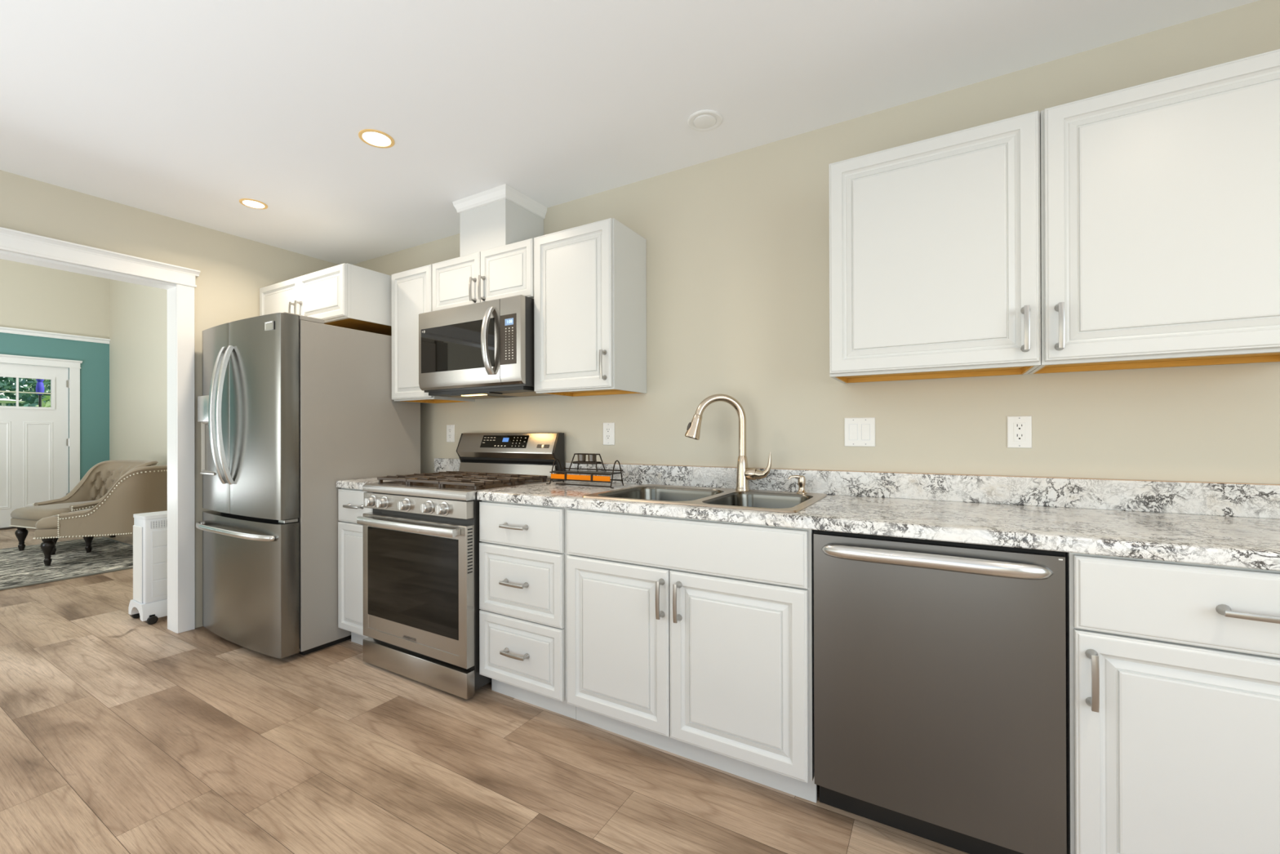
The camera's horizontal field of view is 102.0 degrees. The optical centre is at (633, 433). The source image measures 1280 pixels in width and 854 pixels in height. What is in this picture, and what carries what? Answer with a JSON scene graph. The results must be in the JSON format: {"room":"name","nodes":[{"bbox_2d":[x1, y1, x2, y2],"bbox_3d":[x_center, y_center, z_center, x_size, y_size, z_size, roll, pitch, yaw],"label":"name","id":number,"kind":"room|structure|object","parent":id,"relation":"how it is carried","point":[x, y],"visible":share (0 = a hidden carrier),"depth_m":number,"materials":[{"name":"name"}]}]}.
{"room":"kitchen","nodes":[
{"label":"kitchen","id":0,"kind":"room"},
{"bbox_2d":[0,258,109,492],"bbox_3d":[-8.729,-0.550,5.168,0.130,3.500,5.035,0,0,31],"label":"wall","id":1,"kind":"structure","parent":0,"point":[33,297],"depth_m":6.98,"materials":[{"name":"beige paint"}]},
{"bbox_2d":[0,362,69,529],"bbox_3d":[-7.854,0.162,6.595,0.150,2.078,0.934,0,0,31],"label":"door","id":2,"kind":"structure","parent":1,"relation":"in","point":[34,440],"depth_m":6.68,"materials":[{"name":"white paint"}]},
{"bbox_2d":[0,354,82,492],"bbox_3d":[-7.798,0.110,6.553,0.048,2.180,1.148,0,0,31],"label":"trim","id":3,"kind":"structure","parent":1,"relation":"attached to","point":[74,367],"depth_m":6.97,"materials":[{"name":"white paint"}]},
{"bbox_2d":[0,326,110,343],"bbox_3d":[-8.654,-1.288,5.122,0.050,0.065,5.033,0,0,31],"label":"trim","id":4,"kind":"structure","parent":1,"relation":"attached to","point":[5,330],"depth_m":6.82,"materials":[{"name":"white paint"}]},
{"bbox_2d":[109,279,167,465],"bbox_3d":[-4.792,-0.560,5.831,6.160,3.500,0.130,0,0,31],"label":"wall","id":5,"kind":"structure","parent":0,"point":[138,313],"depth_m":6.75,"materials":[{"name":"beige paint"}]},
{"bbox_2d":[0,169,338,627],"bbox_3d":[-3.408,-0.571,2.005,0.130,3.500,5.035,0,0,31],"label":"wall","id":6,"kind":"structure","parent":0,"point":[233,268],"depth_m":3.12,"materials":[{"name":"beige paint"}]},
{"bbox_2d":[0,249,176,632],"bbox_3d":[-3.197,0.142,2.353,0.131,2.074,1.749,0,0,31],"label":"trim","id":7,"kind":"structure","parent":6,"relation":"attached to","point":[171,287],"depth_m":3.08,"materials":[{"name":"white paint"}]},
{"bbox_2d":[0,226,200,288],"bbox_3d":[-3.129,-0.929,2.304,0.044,0.100,1.939,0,0,31],"label":"trim","id":8,"kind":"structure","parent":6,"relation":"attached to","point":[11,240],"depth_m":2.74,"materials":[{"name":"white paint"}]},
{"bbox_2d":[176,284,195,633],"bbox_3d":[-2.672,0.148,3.089,0.020,2.062,0.083,0,0,31],"label":"trim","id":9,"kind":"structure","parent":6,"relation":"attached to","point":[185,351],"depth_m":3.08,"materials":[{"name":"white paint"}]},
{"bbox_2d":[0,528,969,853],"bbox_3d":[-3.308,1.179,2.131,12.599,0.001,4.813,0,0,31],"label":"floor","id":10,"kind":"structure","parent":0,"point":[123,777],"depth_m":1.83,"materials":[{"name":"brown wood"}]},
{"bbox_2d":[0,536,133,590],"bbox_3d":[-6.073,1.182,3.801,2.130,0.015,3.650,0,0,31],"label":"area rug","id":11,"kind":"object","parent":10,"relation":"on","point":[26,567],"visible":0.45,"depth_m":4.70,"materials":[{"name":"grey carpet"}]},
{"bbox_2d":[8,459,158,555],"bbox_3d":[-5.765,0.744,5.504,0.855,0.871,0.956,0,0,19],"label":"chaise lounge","id":12,"kind":"object","parent":11,"relation":"on","point":[100,479],"visible":0.45,"depth_m":5.58,"materials":[{"name":"brown fabric"}]},
{"bbox_2d":[10,500,94,520],"bbox_3d":[-5.805,0.794,5.391,0.676,0.106,0.716,0,0,19],"label":"seat cushion","id":13,"kind":"object","parent":12,"relation":"on","point":[40,510],"depth_m":5.13,"materials":[{"name":"brown fabric"}]},
{"bbox_2d":[32,465,167,566],"bbox_3d":[-4.908,0.741,4.989,0.956,0.871,0.855,0,0,-19],"label":"chaise lounge","id":14,"kind":"object","parent":11,"relation":"on","point":[140,490],"visible":0.65,"depth_m":4.68,"materials":[{"name":"brown fabric"}]},
{"bbox_2d":[35,508,89,528],"bbox_3d":[-5.021,0.791,4.950,0.716,0.106,0.676,0,0,-19],"label":"seat cushion","id":15,"kind":"object","parent":14,"relation":"on","point":[70,520],"depth_m":4.59,"materials":[{"name":"brown fabric"}]},
{"bbox_2d":[128,510,167,624],"bbox_3d":[-3.011,0.846,3.385,0.262,0.667,0.366,0,0,31],"label":"space heater","id":16,"kind":"object","parent":10,"relation":"on","point":[148,602],"visible":0.44,"depth_m":3.23,"materials":[{"name":"white plastic"}]},
{"bbox_2d":[151,520,167,528],"bbox_3d":[-2.924,0.570,3.336,0.007,0.044,0.282,0,0,31],"label":"grille","id":17,"kind":"object","parent":16,"relation":"attached to","point":[154,523],"depth_m":3.25,"materials":[{"name":"white plastic"}]},
{"bbox_2d":[195,311,420,658],"bbox_3d":[-2.004,0.279,3.168,0.930,1.796,0.926,0,0,31],"label":"refrigerator","id":18,"kind":"object","parent":10,"relation":"on","point":[291,406],"visible":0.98,"depth_m":2.78,"materials":[{"name":"grey metal"}]},
{"bbox_2d":[337,488,373,644],"bbox_3d":[-1.342,0.738,3.034,0.331,0.874,0.678,0,0,31],"label":"base cabinet","id":19,"kind":"object","parent":10,"relation":"on","point":[350,501],"visible":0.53,"depth_m":2.80,"materials":[{"name":"white wood"}]},
{"bbox_2d":[336,457,460,489],"bbox_3d":[-1.335,0.231,3.049,0.333,0.136,0.644,0,0,31],"label":"countertop","id":20,"kind":"structure","parent":19,"relation":"on","point":[441,464],"depth_m":3.26,"materials":[{"name":"white stone"}]},
{"bbox_2d":[356,432,564,699],"bbox_3d":[-0.894,0.585,2.712,0.763,1.176,0.736,0,0,31],"label":"gas range","id":21,"kind":"object","parent":10,"relation":"on","point":[421,541],"visible":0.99,"depth_m":2.44,"materials":[{"name":"grey metal"}]},
{"bbox_2d":[388,479,536,489],"bbox_3d":[-0.892,0.271,2.713,0.729,0.013,0.504,0,0,31],"label":"cooktop","id":22,"kind":"object","parent":21,"relation":"in","point":[498,486],"depth_m":2.58,"materials":[{"name":"silver metal"}]},
{"bbox_2d":[479,500,576,719],"bbox_3d":[-0.330,0.734,2.433,0.478,0.874,0.678,0,0,31],"label":"base cabinet","id":23,"kind":"object","parent":10,"relation":"on","point":[523,548],"visible":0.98,"depth_m":2.17,"materials":[{"name":"white wood"}]},
{"bbox_2d":[566,507,817,802],"bbox_3d":[0.282,0.732,2.068,0.944,0.874,0.678,0,0,31],"label":"base cabinet","id":24,"kind":"object","parent":10,"relation":"on","point":[693,639],"visible":0.96,"depth_m":1.76,"materials":[{"name":"white wood"}]},
{"bbox_2d":[476,462,1279,570],"bbox_3d":[0.623,0.223,1.886,2.684,0.138,0.644,0,0,31],"label":"countertop","id":25,"kind":"structure","parent":24,"relation":"on","point":[1228,524],"depth_m":1.64,"materials":[{"name":"white stone"}]},
{"bbox_2d":[546,458,623,488],"bbox_3d":[-0.238,0.193,2.552,0.402,0.128,0.120,0,0,31],"label":"wire stand","id":26,"kind":"object","parent":25,"relation":"on","point":[565,477],"visible":1,"depth_m":2.51,"materials":[{"name":"brown metal"}]},
{"bbox_2d":[552,469,620,474],"bbox_3d":[-0.237,0.192,2.554,0.353,0.007,0.088,0,0,31],"label":"tray","id":27,"kind":"object","parent":26,"relation":"on","point":[580,472],"depth_m":2.53,"materials":[{"name":"black metal"}]},
{"bbox_2d":[568,453,605,471],"bbox_3d":[-0.230,0.143,2.550,0.174,0.086,0.078,0,0,31],"label":"rack","id":28,"kind":"object","parent":26,"relation":"on","point":[595,462],"visible":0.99,"depth_m":2.53,"materials":[{"name":"brown metal"}]},
{"bbox_2d":[577,454,586,461],"bbox_3d":[-0.257,0.122,2.566,0.043,0.035,0.043,0,0,31],"label":"glass cup","id":29,"kind":"object","parent":28,"relation":"on","point":[580,457],"visible":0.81,"depth_m":2.55,"materials":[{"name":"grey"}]},
{"bbox_2d":[587,454,596,462],"bbox_3d":[-0.204,0.121,2.534,0.043,0.035,0.043,0,0,31],"label":"glass cup","id":30,"kind":"object","parent":28,"relation":"on","point":[591,458],"visible":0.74,"depth_m":2.52,"materials":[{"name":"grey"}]},
{"bbox_2d":[582,484,826,512],"bbox_3d":[0.289,0.351,2.091,0.846,0.204,0.562,0,0,31],"label":"sink","id":31,"kind":"object","parent":25,"relation":"in","point":[761,500],"visible":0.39,"depth_m":2.17,"materials":[{"name":"silver metal"}]},
{"bbox_2d":[787,475,807,493],"bbox_3d":[0.672,0.209,2.119,0.076,0.076,0.042,0,0,-19],"label":"soap dispenser","id":32,"kind":"object","parent":31,"relation":"on","point":[802,480],"visible":1,"depth_m":2.11,"materials":[{"name":"silver metal"}]},
{"bbox_2d":[684,393,771,490],"bbox_3d":[0.402,0.039,2.241,0.365,0.418,0.094,0,0,3],"label":"faucet","id":33,"kind":"object","parent":25,"relation":"on","point":[744,473],"visible":1,"depth_m":2.23,"materials":[{"name":"silver metal"}]},
{"bbox_2d":[813,529,1066,853],"bbox_3d":[0.942,0.727,1.656,0.602,0.870,0.658,0,0,31],"label":"dishwasher","id":34,"kind":"object","parent":10,"relation":"on","point":[940,667],"visible":0.99,"depth_m":1.40,"materials":[{"name":"grey metal"}]},
{"bbox_2d":[1065,551,1279,853],"bbox_3d":[1.478,0.727,1.357,0.612,0.874,0.678,0,0,31],"label":"base cabinet","id":35,"kind":"object","parent":10,"relation":"on","point":[1173,668],"visible":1,"depth_m":1.17,"materials":[{"name":"white wood"}]},
{"bbox_2d":[0,0,1259,264],"bbox_3d":[-0.699,-1.336,0.275,6.300,0.120,5.030,0,0,31],"label":"ceiling","id":36,"kind":"structure","parent":0,"point":[184,110],"depth_m":1.91,"materials":[{"name":"white paint"}]},
{"bbox_2d":[239,198,267,208],"bbox_3d":[-2.101,-1.264,2.863,0.128,0.005,0.128,0,0,31],"label":"recessed light","id":37,"kind":"object","parent":36,"relation":"in","point":[251,203],"visible":1,"depth_m":2.85,"materials":[{"name":"white"}]},
{"bbox_2d":[358,128,394,148],"bbox_3d":[-1.110,-1.268,2.237,0.140,0.005,0.140,0,0,31],"label":"recessed light","id":38,"kind":"object","parent":36,"relation":"in","point":[375,138],"visible":1,"depth_m":2.23,"materials":[{"name":"white"}]},
{"bbox_2d":[687,109,722,131],"bbox_3d":[0.290,-1.270,2.113,0.140,0.010,0.140,0,0,31],"label":"smoke detector","id":39,"kind":"object","parent":36,"relation":"attached to","point":[706,120],"visible":1,"depth_m":2.10,"materials":[{"name":"white paint"}]},
{"bbox_2d":[353,0,1279,484],"bbox_3d":[0.557,-0.053,2.379,6.300,2.444,0.130,0,0,31],"label":"wall","id":40,"kind":"structure","parent":0,"point":[738,243],"depth_m":2.18,"materials":[{"name":"beige paint"}]},
{"bbox_2d":[259,262,391,335],"bbox_3d":[-1.921,-0.809,3.412,0.985,0.308,0.622,0,0,31],"label":"upper cabinet","id":41,"kind":"object","parent":40,"relation":"attached to","point":[347,295],"visible":0.59,"depth_m":3.09,"materials":[{"name":"white wood"}]},
{"bbox_2d":[391,264,474,403],"bbox_3d":[-1.232,-0.580,3.179,0.369,0.770,0.319,0,0,31],"label":"upper cabinet","id":42,"kind":"object","parent":40,"relation":"attached to","point":[411,289],"visible":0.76,"depth_m":3.06,"materials":[{"name":"white wood"}]},
{"bbox_2d":[434,457,460,472],"bbox_3d":[-1.167,0.212,3.315,0.317,0.098,0.016,0,0,31],"label":"backsplash","id":43,"kind":"structure","parent":40,"relation":"attached to","point":[441,464],"depth_m":3.33,"materials":[{"name":"white stone"}]},
{"bbox_2d":[446,424,454,442],"bbox_3d":[-1.179,0.002,3.329,0.072,0.112,0.008,0,0,31],"label":"power outlet","id":44,"kind":"object","parent":40,"relation":"attached to","point":[450,428],"visible":1,"depth_m":3.33,"materials":[{"name":"white plastic"}]},
{"bbox_2d":[448,428,452,438],"bbox_3d":[-1.180,0.002,3.327,0.033,0.066,0.003,0,0,31],"label":"receptacle","id":45,"kind":"object","parent":44,"relation":"attached to","point":[450,430],"depth_m":3.32,"materials":[{"name":"white plastic"}]},
{"bbox_2d":[431,238,533,311],"bbox_3d":[-0.755,-0.817,2.873,0.759,0.300,0.356,0,0,31],"label":"upper cabinet","id":46,"kind":"object","parent":40,"relation":"attached to","point":[504,271],"visible":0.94,"depth_m":2.73,"materials":[{"name":"white wood"}]},
{"bbox_2d":[418,294,551,399],"bbox_3d":[-0.781,-0.433,2.825,0.756,0.463,0.463,0,0,31],"label":"microwave","id":47,"kind":"object","parent":46,"relation":"attached to","point":[485,349],"visible":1,"depth_m":2.64,"materials":[{"name":"grey metal"}]},
{"bbox_2d":[452,183,547,256],"bbox_3d":[-0.742,-1.119,2.884,0.399,0.302,0.326,0,0,31],"label":"duct cover","id":48,"kind":"object","parent":46,"relation":"on","point":[500,215],"visible":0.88,"depth_m":2.77,"materials":[{"name":"white wood"}]},
{"bbox_2d":[533,217,646,396],"bbox_3d":[-0.227,-0.584,2.560,0.463,0.770,0.356,0,0,31],"label":"upper cabinet","id":49,"kind":"object","parent":40,"relation":"attached to","point":[590,279],"visible":1,"depth_m":2.44,"materials":[{"name":"white wood"}]},
{"bbox_2d":[603,422,614,444],"bbox_3d":[-0.132,0.003,2.707,0.071,0.118,0.008,0,0,31],"label":"power outlet","id":50,"kind":"object","parent":40,"relation":"attached to","point":[609,427],"visible":1,"depth_m":2.70,"materials":[{"name":"white plastic"}]},
{"bbox_2d":[605,427,610,439],"bbox_3d":[-0.134,0.003,2.705,0.033,0.066,0.003,0,0,31],"label":"receptacle","id":51,"kind":"object","parent":50,"relation":"attached to","point":[607,429],"depth_m":2.70,"materials":[{"name":"white plastic"}]},
{"bbox_2d":[844,417,875,446],"bbox_3d":[0.909,-0.004,2.088,0.115,0.117,0.009,0,0,31],"label":"light switch","id":52,"kind":"object","parent":40,"relation":"attached to","point":[858,431],"visible":1,"depth_m":2.09,"materials":[{"name":"white plastic"}]},
{"bbox_2d":[565,462,1279,519],"bbox_3d":[0.783,0.204,2.156,2.684,0.098,0.016,0,0,31],"label":"backsplash","id":53,"kind":"structure","parent":40,"relation":"attached to","point":[1246,500],"depth_m":1.84,"materials":[{"name":"white stone"}]},
{"bbox_2d":[828,111,1040,383],"bbox_3d":[1.025,-0.586,1.815,0.603,0.764,0.356,0,0,31],"label":"upper cabinet","id":54,"kind":"object","parent":40,"relation":"attached to","point":[935,250],"visible":1,"depth_m":1.68,"materials":[{"name":"white wood"}]},
{"bbox_2d":[1007,415,1031,448],"bbox_3d":[1.356,-0.004,1.823,0.070,0.113,0.008,0,0,31],"label":"power outlet","id":55,"kind":"object","parent":40,"relation":"attached to","point":[1019,427],"visible":1,"depth_m":1.82,"materials":[{"name":"white plastic"}]},
{"bbox_2d":[1013,422,1025,441],"bbox_3d":[1.355,-0.004,1.820,0.033,0.066,0.003,0,0,31],"label":"receptacle","id":56,"kind":"object","parent":55,"relation":"attached to","point":[1019,427],"depth_m":1.82,"materials":[{"name":"white plastic"}]},
{"bbox_2d":[1027,48,1279,374],"bbox_3d":[1.550,-0.588,1.504,0.614,0.764,0.356,0,0,31],"label":"upper cabinet","id":57,"kind":"object","parent":40,"relation":"attached to","point":[1160,199],"visible":0.97,"depth_m":1.41,"materials":[{"name":"white wood"}]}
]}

